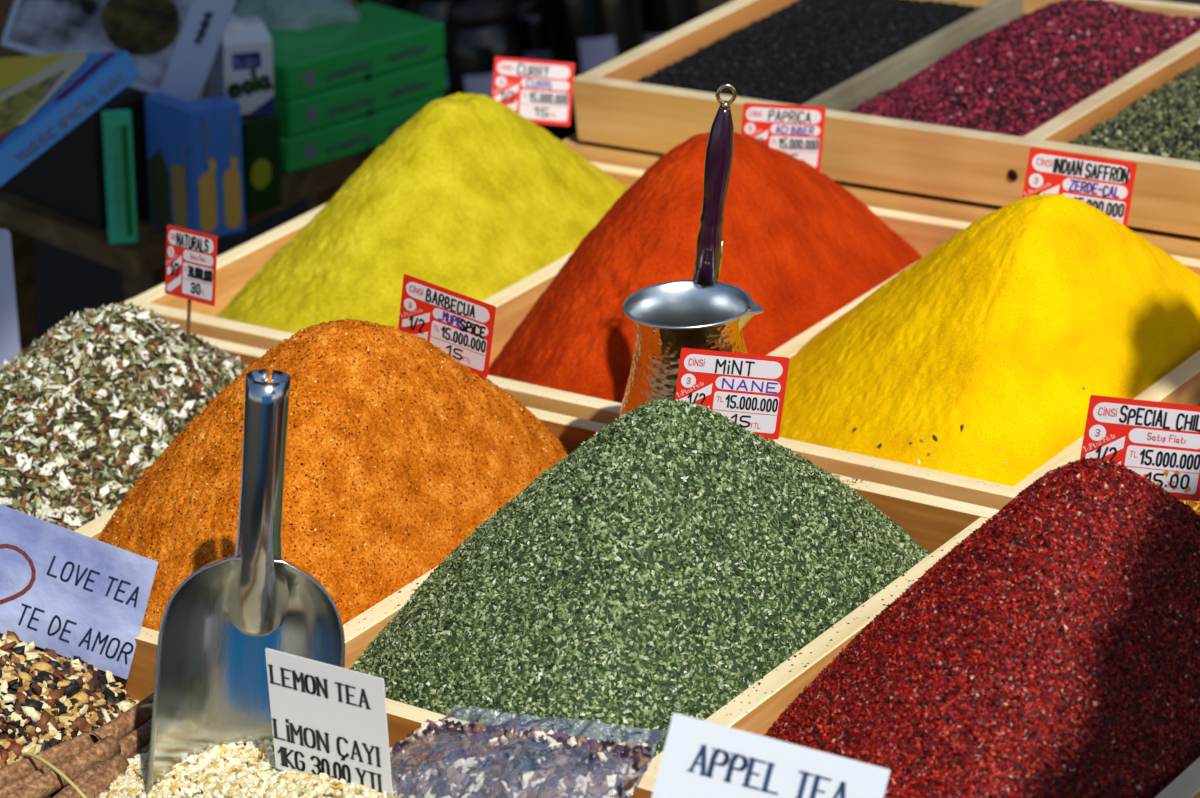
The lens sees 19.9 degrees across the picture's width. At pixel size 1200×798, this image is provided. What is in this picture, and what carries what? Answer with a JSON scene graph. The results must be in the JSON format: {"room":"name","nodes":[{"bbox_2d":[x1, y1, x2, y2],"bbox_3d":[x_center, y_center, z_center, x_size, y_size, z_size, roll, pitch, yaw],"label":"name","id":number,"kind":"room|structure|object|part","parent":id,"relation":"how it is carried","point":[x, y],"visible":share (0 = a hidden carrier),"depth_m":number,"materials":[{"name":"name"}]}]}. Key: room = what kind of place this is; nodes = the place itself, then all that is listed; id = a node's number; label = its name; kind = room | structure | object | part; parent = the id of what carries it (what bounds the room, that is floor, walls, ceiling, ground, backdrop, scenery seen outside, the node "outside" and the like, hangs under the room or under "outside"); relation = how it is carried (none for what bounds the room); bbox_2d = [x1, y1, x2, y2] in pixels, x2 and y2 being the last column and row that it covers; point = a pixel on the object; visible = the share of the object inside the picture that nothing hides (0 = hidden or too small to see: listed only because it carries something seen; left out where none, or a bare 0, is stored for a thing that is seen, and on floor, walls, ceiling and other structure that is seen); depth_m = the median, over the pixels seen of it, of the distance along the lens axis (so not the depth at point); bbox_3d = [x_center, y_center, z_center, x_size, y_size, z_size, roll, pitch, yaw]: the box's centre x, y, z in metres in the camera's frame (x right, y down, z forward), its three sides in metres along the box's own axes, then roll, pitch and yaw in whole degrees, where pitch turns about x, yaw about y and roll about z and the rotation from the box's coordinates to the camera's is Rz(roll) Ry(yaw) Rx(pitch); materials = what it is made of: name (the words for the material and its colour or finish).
{"room":"shop","nodes":[
{"label":"shop","id":0,"kind":"room"},
{"bbox_2d":[32,0,1199,338],"bbox_3d":[0.431,0.167,3.981,14.000,0.100,12.000,12,29,36],"label":"floor","id":1,"kind":"structure","parent":0,"point":[66,282],"depth_m":4.97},
{"bbox_2d":[0,74,376,351],"bbox_3d":[-0.371,0.061,3.336,0.369,0.688,0.450,12,29,37],"label":"table","id":2,"kind":"object","parent":1,"relation":"on","point":[142,264],"visible":0.15,"depth_m":3.06,"materials":[{"name":"brown wood"}]},
{"bbox_2d":[0,0,32,57],"bbox_3d":[-0.609,-0.384,3.475,0.110,0.121,0.066,3,25,21],"label":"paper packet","id":3,"kind":"object","parent":2,"relation":"on","point":[5,5],"visible":0.08,"depth_m":3.46,"materials":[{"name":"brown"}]},
{"bbox_3d":[-0.564,0.081,3.327,0.040,0.628,0.040,18,28,36],"label":"leg","id":4,"kind":"part","parent":2,"relation":"part of","materials":[{"name":"wood"}]},
{"bbox_2d":[0,51,139,186],"bbox_3d":[-0.505,-0.205,2.725,0.192,0.111,0.234,13,29,37],"label":"carton","id":5,"kind":"object","parent":2,"relation":"on","point":[43,98],"visible":1,"depth_m":2.70,"materials":[{"name":"blue cardboard"}]},
{"bbox_2d":[0,71,61,135],"bbox_3d":[-0.462,-0.231,2.707,0.079,0.001,0.122,2,37,44],"label":"food picture","id":6,"kind":"object","parent":5,"relation":"attached to","point":[12,109],"depth_m":2.71},
{"bbox_3d":[-0.479,-0.263,2.783,0.125,0.001,0.063,2,37,44],"label":"yellow panel","id":7,"kind":"part","parent":5,"relation":"part of","materials":[{"name":"yellow cardboard"}]},
{"bbox_2d":[13,71,125,164],"bbox_3d":[-0.415,-0.222,2.678,0.001,0.015,0.127,2,37,44],"label":"print","id":8,"kind":"object","parent":5,"relation":"attached to","point":[112,81],"depth_m":2.68},
{"bbox_2d":[0,86,150,228],"bbox_3d":[-0.464,-0.232,3.057,0.089,0.126,0.171,-25,29,-37],"label":"carton","id":9,"kind":"object","parent":2,"relation":"on","point":[68,178],"visible":0.47,"depth_m":3.00,"materials":[{"name":"black"}]},
{"bbox_2d":[1,0,235,100],"bbox_3d":[-0.409,-0.347,2.958,0.226,0.216,0.043,-8,23,-5],"label":"carton","id":10,"kind":"object","parent":9,"relation":"on","point":[173,45],"visible":1,"depth_m":2.96,"materials":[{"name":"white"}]},
{"bbox_2d":[7,0,191,88],"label":"picture","id":11,"kind":"object","parent":10,"relation":"attached to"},
{"bbox_2d":[102,0,179,55],"bbox_3d":[-0.396,-0.327,2.959,0.067,0.066,0.001,17,27,-14],"label":"picture","id":12,"kind":"object","parent":10,"relation":"attached to","point":[137,27],"depth_m":2.96},
{"bbox_2d":[194,11,213,44],"bbox_3d":[-0.343,-0.321,2.967,0.008,0.033,0.001,17,27,-14],"label":"print","id":13,"kind":"object","parent":10,"relation":"attached to","point":[204,24],"depth_m":2.97},
{"bbox_2d":[102,109,137,244],"bbox_3d":[-0.413,-0.191,2.945,0.037,0.121,0.010,-10,23,-8],"label":"carton","id":14,"kind":"object","parent":2,"relation":"on","point":[116,124],"visible":1,"depth_m":2.94,"materials":[{"name":"teal cardboard"}]},
{"bbox_2d":[111,128,123,232],"bbox_3d":[-0.414,-0.188,2.941,0.008,0.095,0.001,-5,23,-12],"label":"print","id":15,"kind":"object","parent":14,"relation":"attached to","point":[119,193],"depth_m":2.94},
{"bbox_3d":[-0.400,0.143,3.177,0.040,0.628,0.040,18,28,36],"label":"leg","id":16,"kind":"part","parent":2,"relation":"part of","materials":[{"name":"brown wood"}]},
{"bbox_2d":[144,92,194,230],"bbox_3d":[-0.367,-0.203,2.979,0.028,0.121,0.073,-25,29,-37],"label":"box","id":17,"kind":"object","parent":2,"relation":"on","point":[168,124],"visible":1,"depth_m":2.97,"materials":[{"name":"blue cardboard"}]},
{"bbox_2d":[148,150,171,226],"bbox_3d":[-0.384,-0.185,2.991,0.001,0.070,0.030,-20,29,-40],"label":"picture","id":18,"kind":"object","parent":17,"relation":"attached to","point":[159,180],"depth_m":2.99},
{"bbox_2d":[171,164,187,228],"bbox_3d":[-0.365,-0.175,2.973,0.001,0.058,0.020,-20,29,-40],"label":"picture","id":19,"kind":"object","parent":17,"relation":"attached to","point":[178,173],"depth_m":2.97},
{"bbox_2d":[183,148,189,214],"bbox_3d":[-0.357,-0.188,2.959,0.001,0.060,0.006,-20,29,-40],"label":"print","id":20,"kind":"object","parent":17,"relation":"attached to","point":[185,155],"depth_m":2.96},
{"bbox_2d":[178,95,245,236],"bbox_3d":[-0.337,-0.201,2.973,0.058,0.122,0.035,-18,26,-26],"label":"box","id":21,"kind":"object","parent":2,"relation":"on","point":[216,130],"visible":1,"depth_m":2.96,"materials":[{"name":"blue cardboard"}]},
{"bbox_2d":[201,111,236,162],"bbox_3d":[-0.328,-0.225,2.949,0.032,0.042,0.001,-12,25,-28],"label":"print","id":22,"kind":"object","parent":21,"relation":"on","point":[205,129],"depth_m":2.95},
{"bbox_2d":[199,155,241,232],"bbox_3d":[-0.329,-0.178,2.968,0.039,0.067,0.002,-12,24,-27],"label":"picture","id":23,"kind":"object","parent":21,"relation":"attached to","point":[207,181],"depth_m":2.97},
{"bbox_2d":[241,113,281,214],"bbox_3d":[-0.321,-0.216,3.053,0.046,0.092,0.075,-26,30,-38],"label":"box","id":24,"kind":"object","parent":2,"relation":"on","point":[261,153],"visible":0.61,"depth_m":3.03,"materials":[{"name":"green cardboard"}]},
{"bbox_2d":[209,13,274,116],"bbox_3d":[-0.318,-0.297,3.027,0.051,0.087,0.062,-13,24,-16],"label":"carton","id":25,"kind":"object","parent":24,"relation":"on","point":[241,70],"visible":0.96,"depth_m":3.00,"materials":[{"name":"white cardboard"}]},
{"bbox_2d":[234,57,256,66],"bbox_3d":[-0.310,-0.295,2.995,0.021,0.010,0.001,-8,23,-18],"label":"print","id":26,"kind":"object","parent":25,"relation":"on","point":[236,63],"depth_m":3.00},
{"bbox_2d":[232,0,359,29],"bbox_3d":[-0.287,-0.334,3.269,0.140,0.140,0.139,-11,23,-10],"label":"plastic sack","id":27,"kind":"object","parent":2,"relation":"on","point":[275,14],"visible":0.2,"depth_m":3.22,"materials":[{"name":"teal"}]},
{"bbox_3d":[-0.248,0.047,3.413,0.040,0.628,0.040,18,28,36],"label":"leg","id":28,"kind":"part","parent":2,"relation":"part of","materials":[{"name":"brown wood"}]},
{"bbox_2d":[280,93,444,173],"bbox_3d":[-0.255,-0.262,3.232,0.112,0.056,0.203,16,31,42],"label":"carton","id":29,"kind":"object","parent":2,"relation":"on","point":[365,133],"visible":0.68,"depth_m":3.18,"materials":[{"name":"green cardboard"}]},
{"bbox_2d":[304,116,410,160],"bbox_3d":[-0.216,-0.247,3.195,0.001,0.017,0.157,20,30,40],"label":"print","id":30,"kind":"object","parent":29,"relation":"attached to","point":[310,149],"depth_m":3.17},
{"bbox_2d":[275,58,445,136],"bbox_3d":[-0.253,-0.295,3.221,0.112,0.056,0.201,16,31,42],"label":"carton","id":31,"kind":"object","parent":29,"relation":"on","point":[308,113],"visible":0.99,"depth_m":3.18,"materials":[{"name":"green cardboard"}]},
{"bbox_2d":[267,2,444,100],"bbox_3d":[-0.254,-0.327,3.207,0.112,0.056,0.202,16,31,42],"label":"carton","id":32,"kind":"object","parent":31,"relation":"on","point":[315,59],"visible":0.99,"depth_m":3.18,"materials":[{"name":"green cardboard"}]},
{"bbox_2d":[304,45,428,86],"bbox_3d":[-0.215,-0.311,3.170,0.001,0.017,0.157,20,30,40],"label":"print","id":33,"kind":"object","parent":32,"relation":"attached to","point":[309,76],"depth_m":3.16},
{"bbox_2d":[306,80,429,122],"bbox_3d":[-0.214,-0.280,3.184,0.001,0.017,0.156,20,30,40],"label":"print","id":34,"kind":"object","parent":31,"relation":"attached to","point":[312,112],"depth_m":3.17},
{"bbox_2d":[309,0,733,210],"bbox_3d":[-0.058,-0.293,4.571,0.551,0.379,1.050,-6,23,1],"label":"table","id":35,"kind":"object","parent":1,"relation":"on","point":[707,6],"visible":0.04,"depth_m":4.57,"materials":[{"name":"brown wood"}]},
{"bbox_2d":[355,0,410,11],"bbox_3d":[-0.254,-0.479,4.288,0.100,0.220,0.100,12,29,36],"label":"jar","id":36,"kind":"object","parent":35,"relation":"on","point":[400,5],"visible":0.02,"depth_m":4.23,"materials":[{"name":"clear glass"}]},
{"bbox_2d":[406,0,455,96],"bbox_3d":[-0.176,-0.378,4.006,0.090,0.240,0.090,12,29,36],"label":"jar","id":37,"kind":"object","parent":35,"relation":"on","point":[436,10],"visible":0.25,"depth_m":3.94,"materials":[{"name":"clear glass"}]},
{"bbox_3d":[-0.187,-0.478,3.963,0.070,0.022,0.070,12,29,36],"label":"lid","id":38,"kind":"part","parent":37,"relation":"part of","materials":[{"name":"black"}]},
{"bbox_2d":[444,0,522,97],"bbox_3d":[-0.129,-0.351,3.955,0.090,0.220,0.090,12,29,36],"label":"jar","id":39,"kind":"object","parent":35,"relation":"on","point":[479,31],"visible":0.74,"depth_m":3.90,"materials":[{"name":"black glass"}]},
{"bbox_3d":[-0.139,-0.442,3.916,0.070,0.020,0.070,12,29,36],"label":"lid","id":40,"kind":"part","parent":39,"relation":"part of","materials":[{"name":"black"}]},
{"bbox_2d":[507,0,559,139],"bbox_3d":[-0.073,-0.409,4.103,0.110,0.200,0.110,12,29,36],"label":"jar","id":41,"kind":"object","parent":35,"relation":"on","point":[529,17],"visible":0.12,"depth_m":4.04,"materials":[{"name":"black glass"}]},
{"bbox_3d":[-0.083,-0.492,4.067,0.086,0.018,0.086,12,29,36],"label":"lid","id":42,"kind":"part","parent":41,"relation":"part of","materials":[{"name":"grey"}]},
{"bbox_2d":[545,0,643,140],"bbox_3d":[-0.003,-0.407,4.003,0.110,0.260,0.110,12,29,36],"label":"jar","id":43,"kind":"object","parent":35,"relation":"on","point":[587,34],"visible":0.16,"depth_m":3.95,"materials":[{"name":"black glass"}]},
{"bbox_2d":[640,0,701,43],"bbox_3d":[0.073,-0.463,4.141,0.100,0.240,0.100,12,29,36],"label":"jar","id":44,"kind":"object","parent":35,"relation":"on","point":[659,17],"visible":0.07,"depth_m":4.09,"materials":[{"name":"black glass"}]},
{"bbox_2d":[561,133,1199,259],"bbox_3d":[0.456,0.175,2.789,0.880,0.810,0.332,12,29,36],"label":"crate","id":45,"kind":"object","parent":1,"relation":"on","point":[1174,244],"visible":0.12,"depth_m":2.59,"materials":[{"name":"brown wood"}]},
{"bbox_3d":[0.111,0.102,3.050,0.003,0.810,0.325,12,29,36],"label":"panel","id":46,"kind":"part","parent":45,"relation":"part of","materials":[{"name":"brown wood"}]},
{"bbox_2d":[573,0,1199,236],"bbox_3d":[0.414,-0.201,2.630,0.837,0.103,0.340,12,29,36],"label":"tray","id":47,"kind":"object","parent":45,"relation":"on","point":[611,108],"visible":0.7,"depth_m":2.61,"materials":[{"name":"brown wood"}]},
{"bbox_2d":[634,0,981,104],"bbox_3d":[0.173,-0.278,2.800,0.197,0.046,0.315,12,29,36],"label":"seeds","id":48,"kind":"object","parent":47,"relation":"in","point":[801,51],"visible":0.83,"depth_m":2.79,"materials":[{"name":"black food"}]},
{"bbox_2d":[844,0,1199,136],"bbox_3d":[0.330,-0.263,2.673,0.191,0.088,0.316,12,29,36],"label":"sumac","id":49,"kind":"object","parent":47,"relation":"in","point":[1014,78],"visible":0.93,"depth_m":2.62,"materials":[{"name":"red food"}]},
{"bbox_2d":[1069,62,1199,161],"bbox_3d":[0.492,-0.221,2.554,0.188,0.072,0.315,12,29,36],"label":"dried herbs","id":50,"kind":"object","parent":47,"relation":"in","point":[1164,122],"visible":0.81,"depth_m":2.52,"materials":[{"name":"green"}]},
{"bbox_2d":[651,152,1199,239],"bbox_3d":[0.420,-0.151,2.650,0.873,0.004,0.324,12,29,36],"label":"shelf","id":51,"kind":"object","parent":45,"relation":"attached to","point":[654,153],"depth_m":2.70,"materials":[{"name":"brown wood"}]},
{"bbox_3d":[0.009,0.487,2.286,1.140,0.723,1.148,12,29,36],"label":"display table","id":52,"kind":"object","parent":1,"relation":"on","visible":0},
{"bbox_2d":[0,229,20,367],"bbox_3d":[-0.490,-0.076,2.690,0.079,0.127,0.012,4,25,23],"label":"blank sign","id":53,"kind":"object","parent":52,"relation":"on","point":[9,329],"visible":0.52,"depth_m":2.68,"materials":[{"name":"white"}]},
{"bbox_2d":[0,334,1199,797],"bbox_3d":[-0.067,0.127,2.128,1.047,0.072,0.376,12,29,36],"label":"tray","id":54,"kind":"object","parent":52,"relation":"on","point":[936,523],"visible":0.05,"depth_m":2.04,"materials":[{"name":"beige wood"}]},
{"bbox_2d":[0,301,247,530],"bbox_3d":[-0.376,0.018,2.340,0.250,0.159,0.363,12,29,36],"label":"dried herb pile","id":55,"kind":"object","parent":54,"relation":"in","point":[87,408],"visible":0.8,"depth_m":2.28,"materials":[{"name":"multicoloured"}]},
{"bbox_2d":[165,224,216,348],"bbox_3d":[-0.280,-0.067,2.333,0.025,0.097,0.061,-24,29,-36],"label":"price card","id":56,"kind":"object","parent":55,"relation":"on","point":[191,255],"visible":1,"depth_m":2.33,"materials":[{"name":"red"}]},
{"bbox_2d":[170,233,210,295],"bbox_3d":[-0.278,-0.091,2.326,0.001,0.037,0.051,-6,14,-41],"label":"print","id":57,"kind":"object","parent":56,"relation":"attached to","point":[174,235],"depth_m":2.32},
{"bbox_2d":[98,318,569,630],"bbox_3d":[-0.177,0.048,2.184,0.234,0.216,0.350,12,29,36],"label":"spice","id":58,"kind":"object","parent":54,"relation":"in","point":[397,450],"visible":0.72,"depth_m":2.10,"materials":[{"name":"orange food"}]},
{"bbox_2d":[398,274,495,376],"bbox_3d":[-0.096,-0.020,2.208,0.078,0.126,0.007,7,27,29],"label":"price card","id":59,"kind":"object","parent":58,"relation":"attached to","point":[462,326],"visible":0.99,"depth_m":2.19,"materials":[{"name":"red"}]},
{"bbox_2d":[399,308,422,317],"bbox_3d":[-0.121,-0.055,2.203,0.017,0.011,0.001,20,33,19],"label":"print","id":60,"kind":"object","parent":59,"relation":"on","point":[419,308],"depth_m":2.20},
{"bbox_2d":[408,285,484,363],"bbox_3d":[-0.098,-0.046,2.194,0.058,0.041,0.001,20,33,19],"label":"print","id":61,"kind":"object","parent":59,"relation":"attached to","point":[411,285],"depth_m":2.20},
{"bbox_2d":[349,398,930,757],"bbox_3d":[0.025,0.086,2.028,0.248,0.196,0.352,12,29,36],"label":"dried mint","id":62,"kind":"object","parent":54,"relation":"in","point":[681,554],"visible":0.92,"depth_m":1.94,"materials":[{"name":"green food"}]},
{"bbox_2d":[619,84,773,440],"bbox_3d":[0.049,-0.053,2.103,0.103,0.266,0.103,-8,23,-3],"label":"coffee pot","id":63,"kind":"object","parent":62,"relation":"on","point":[703,312],"visible":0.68,"depth_m":2.10,"materials":[{"name":"orange metal"}]},
{"bbox_3d":[0.070,-0.126,2.111,0.029,0.117,0.020,15,29,36],"label":"handle","id":64,"kind":"part","parent":63,"relation":"part of","materials":[{"name":"purple wood"}]},
{"bbox_2d":[719,100,729,109],"bbox_3d":[0.076,-0.179,2.084,0.007,0.005,0.007,15,29,36],"label":"ring","id":65,"kind":"object","parent":63,"relation":"attached to","point":[725,105],"depth_m":2.08,"materials":[{"name":"gold metal"}]},
{"bbox_2d":[675,348,789,439],"bbox_3d":[0.080,0.026,2.032,0.074,0.124,0.011,-7,23,-1],"label":"price card","id":66,"kind":"object","parent":62,"relation":"on","point":[747,389],"visible":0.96,"depth_m":2.02,"materials":[{"name":"red paper"}]},
{"bbox_2d":[676,382,703,396],"bbox_3d":[0.053,-0.005,2.020,0.016,0.011,0.001,5,17,-6],"label":"print","id":67,"kind":"object","parent":66,"relation":"on","point":[700,382],"depth_m":2.02},
{"bbox_2d":[686,358,776,428],"bbox_3d":[0.078,-0.003,2.022,0.056,0.040,0.001,5,17,-6],"label":"print","id":68,"kind":"object","parent":66,"relation":"attached to","point":[690,358],"depth_m":2.02},
{"bbox_2d":[830,473,862,484],"bbox_3d":[0.152,0.051,2.158,0.029,0.001,0.011,12,29,36],"label":"leaves","id":69,"kind":"object","parent":54,"relation":"on","point":[830,473],"visible":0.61,"depth_m":2.15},
{"bbox_2d":[726,520,985,704],"bbox_3d":[0.138,0.134,1.968,0.017,0.001,0.325,12,29,36],"label":"flakes","id":70,"kind":"object","parent":54,"relation":"on","point":[759,683],"visible":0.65,"depth_m":1.95,"materials":[{"name":"red food"}]},
{"bbox_2d":[763,457,1199,797],"bbox_3d":[0.231,0.134,1.875,0.241,0.186,0.350,12,29,36],"label":"chili flakes","id":71,"kind":"object","parent":54,"relation":"in","point":[1053,651],"visible":0.96,"depth_m":1.81,"materials":[{"name":"red food"}]},
{"bbox_2d":[1080,395,1199,500],"bbox_3d":[0.305,0.056,1.904,0.080,0.129,0.010,-5,23,2],"label":"price card","id":72,"kind":"object","parent":71,"relation":"on","point":[1158,441],"visible":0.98,"depth_m":1.89,"materials":[{"name":"red paper"}]},
{"bbox_2d":[1083,434,1114,451],"bbox_3d":[0.276,0.024,1.892,0.017,0.012,0.001,6,19,-2],"label":"print","id":73,"kind":"object","parent":72,"relation":"on","point":[1110,434],"depth_m":1.89},
{"bbox_2d":[1095,407,1198,488],"bbox_3d":[0.303,0.027,1.893,0.061,0.043,0.001,6,19,-2],"label":"print","id":74,"kind":"object","parent":72,"relation":"on","point":[1158,437],"depth_m":1.89},
{"bbox_2d":[124,161,1199,509],"bbox_3d":[0.175,-0.022,2.406,1.047,0.072,0.394,12,29,36],"label":"tray","id":75,"kind":"object","parent":52,"relation":"on","point":[237,266],"visible":0.09,"depth_m":2.47,"materials":[{"name":"brown wood"}]},
{"bbox_2d":[216,92,627,333],"bbox_3d":[-0.135,-0.139,2.614,0.238,0.173,0.368,12,29,36],"label":"powder","id":76,"kind":"object","parent":75,"relation":"in","point":[471,197],"visible":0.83,"depth_m":2.55,"materials":[{"name":"yellow food"}]},
{"bbox_2d":[492,57,574,125],"bbox_3d":[-0.051,-0.203,2.680,0.074,0.136,0.040,-19,26,-27],"label":"price card","id":77,"kind":"object","parent":76,"relation":"on","point":[540,91],"visible":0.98,"depth_m":2.67,"materials":[{"name":"red"}]},
{"bbox_2d":[492,82,512,93],"bbox_3d":[-0.076,-0.241,2.664,0.015,0.011,0.001,4,4,-4],"label":"print","id":78,"kind":"object","parent":77,"relation":"on","point":[509,82],"depth_m":2.66},
{"bbox_2d":[500,64,567,117],"bbox_3d":[-0.051,-0.239,2.666,0.054,0.038,0.001,4,4,-4],"label":"print","id":79,"kind":"object","parent":77,"relation":"attached to","point":[505,66],"depth_m":2.67},
{"bbox_2d":[488,132,922,402],"bbox_3d":[0.065,-0.092,2.465,0.234,0.205,0.368,12,29,36],"label":"powder","id":80,"kind":"object","parent":75,"relation":"in","point":[801,245],"visible":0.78,"depth_m":2.39,"materials":[{"name":"orange food"}]},
{"bbox_2d":[741,103,825,171],"bbox_3d":[0.138,-0.155,2.531,0.069,0.141,0.017,-13,24,-16],"label":"price card","id":81,"kind":"object","parent":80,"relation":"on","point":[797,131],"visible":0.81,"depth_m":2.51,"materials":[{"name":"red"}]},
{"bbox_2d":[749,110,817,159],"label":"print","id":82,"kind":"object","parent":81,"relation":"attached to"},
{"bbox_2d":[779,194,1199,486],"bbox_3d":[0.268,-0.053,2.310,0.246,0.206,0.368,12,29,36],"label":"powder","id":83,"kind":"object","parent":75,"relation":"in","point":[999,331],"visible":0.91,"depth_m":2.21,"materials":[{"name":"yellow food"}]},
{"bbox_2d":[853,387,1084,464],"bbox_3d":[0.237,0.021,2.180,0.151,0.024,0.057,-5,23,2],"label":"stray petals","id":84,"kind":"object","parent":83,"relation":"on","point":[961,426],"visible":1,"depth_m":2.17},
{"bbox_2d":[1022,147,1136,226],"bbox_3d":[0.331,-0.103,2.363,0.082,0.148,0.034,-9,23,-6],"label":"price card","id":85,"kind":"object","parent":83,"relation":"on","point":[1105,184],"visible":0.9,"depth_m":2.34,"materials":[{"name":"red"}]},
{"bbox_2d":[1023,182,1050,196],"bbox_3d":[0.300,-0.143,2.350,0.018,0.012,0.001,9,12,7],"label":"print","id":86,"kind":"object","parent":85,"relation":"on","point":[1046,186],"depth_m":2.35},
{"bbox_2d":[1034,158,1121,220],"bbox_3d":[0.328,-0.139,2.346,0.064,0.045,0.001,9,12,7],"label":"print","id":87,"kind":"object","parent":85,"relation":"attached to","point":[1038,158],"depth_m":2.35},
{"bbox_2d":[1179,405,1199,514],"bbox_3d":[0.479,0.045,2.178,0.243,0.054,0.371,12,29,36],"label":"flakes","id":88,"kind":"object","parent":75,"relation":"in","point":[1195,505],"visible":0.02,"depth_m":2.11,"materials":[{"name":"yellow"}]},
{"bbox_3d":[-0.215,0.297,1.869,1.020,0.049,0.288,12,29,36],"label":"tray","id":89,"kind":"object","parent":52,"relation":"on","visible":0},
{"bbox_2d":[0,631,139,797],"bbox_3d":[-0.470,0.204,2.043,0.354,0.121,0.265,12,29,36],"label":"loose tea pile","id":90,"kind":"object","parent":89,"relation":"in","point":[47,700],"visible":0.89,"depth_m":2.00,"materials":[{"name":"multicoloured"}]},
{"bbox_2d":[0,732,128,797],"bbox_3d":[-0.307,0.227,1.920,0.113,0.029,0.119,-21,27,-31],"label":"bundle","id":91,"kind":"object","parent":90,"relation":"on","point":[86,769],"visible":0.99,"depth_m":1.94,"materials":[{"name":"brown plant"}]},
{"bbox_2d":[0,504,157,678],"bbox_3d":[-0.345,0.108,2.055,0.171,0.131,0.007,0,24,14],"label":"sign","id":92,"kind":"object","parent":89,"relation":"on","point":[70,593],"visible":1,"depth_m":2.05,"materials":[{"name":"paper"}]},
{"bbox_2d":[89,692,153,758],"bbox_3d":[-0.250,0.197,1.999,0.073,0.039,0.108,12,29,36],"label":"bundle","id":93,"kind":"object","parent":89,"relation":"on","point":[132,728],"visible":0.16,"depth_m":1.99,"materials":[{"name":"brown plant"}]},
{"bbox_2d":[99,739,403,797],"bbox_3d":[-0.184,0.257,1.884,0.234,0.092,0.177,12,29,36],"label":"tea","id":94,"kind":"object","parent":89,"relation":"in","point":[230,770],"visible":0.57,"depth_m":1.91,"materials":[{"name":"beige plant"}]},
{"bbox_2d":[146,369,344,794],"bbox_3d":[-0.205,0.118,1.895,0.125,0.272,0.070,-5,23,3],"label":"metal scoop","id":95,"kind":"object","parent":94,"relation":"on","point":[211,689],"visible":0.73,"depth_m":1.91,"materials":[{"name":"silver metal"}]},
{"bbox_3d":[-0.186,0.059,1.887,0.035,0.158,0.046,5,19,-2],"label":"handle","id":96,"kind":"part","parent":95,"relation":"part of","materials":[{"name":"silver metal"}]},
{"bbox_2d":[265,648,392,795],"bbox_3d":[-0.148,0.177,1.868,0.082,0.078,0.004,9,27,32],"label":"sign","id":97,"kind":"object","parent":94,"relation":"on","point":[331,720],"visible":1,"depth_m":1.87,"materials":[{"name":"white paper"}]},
{"bbox_2d":[389,705,662,797],"bbox_3d":[-0.063,0.209,1.849,0.193,0.064,0.059,9,28,32],"label":"plastic bag","id":98,"kind":"object","parent":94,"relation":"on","point":[458,777],"visible":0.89,"depth_m":1.82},
{"bbox_2d":[651,713,889,797],"bbox_3d":[0.083,0.231,1.657,0.121,0.172,0.040,-8,23,-4],"label":"sign","id":99,"kind":"object","parent":89,"relation":"on","point":[700,758],"visible":1,"depth_m":1.64,"materials":[{"name":"white paper"}]}
]}

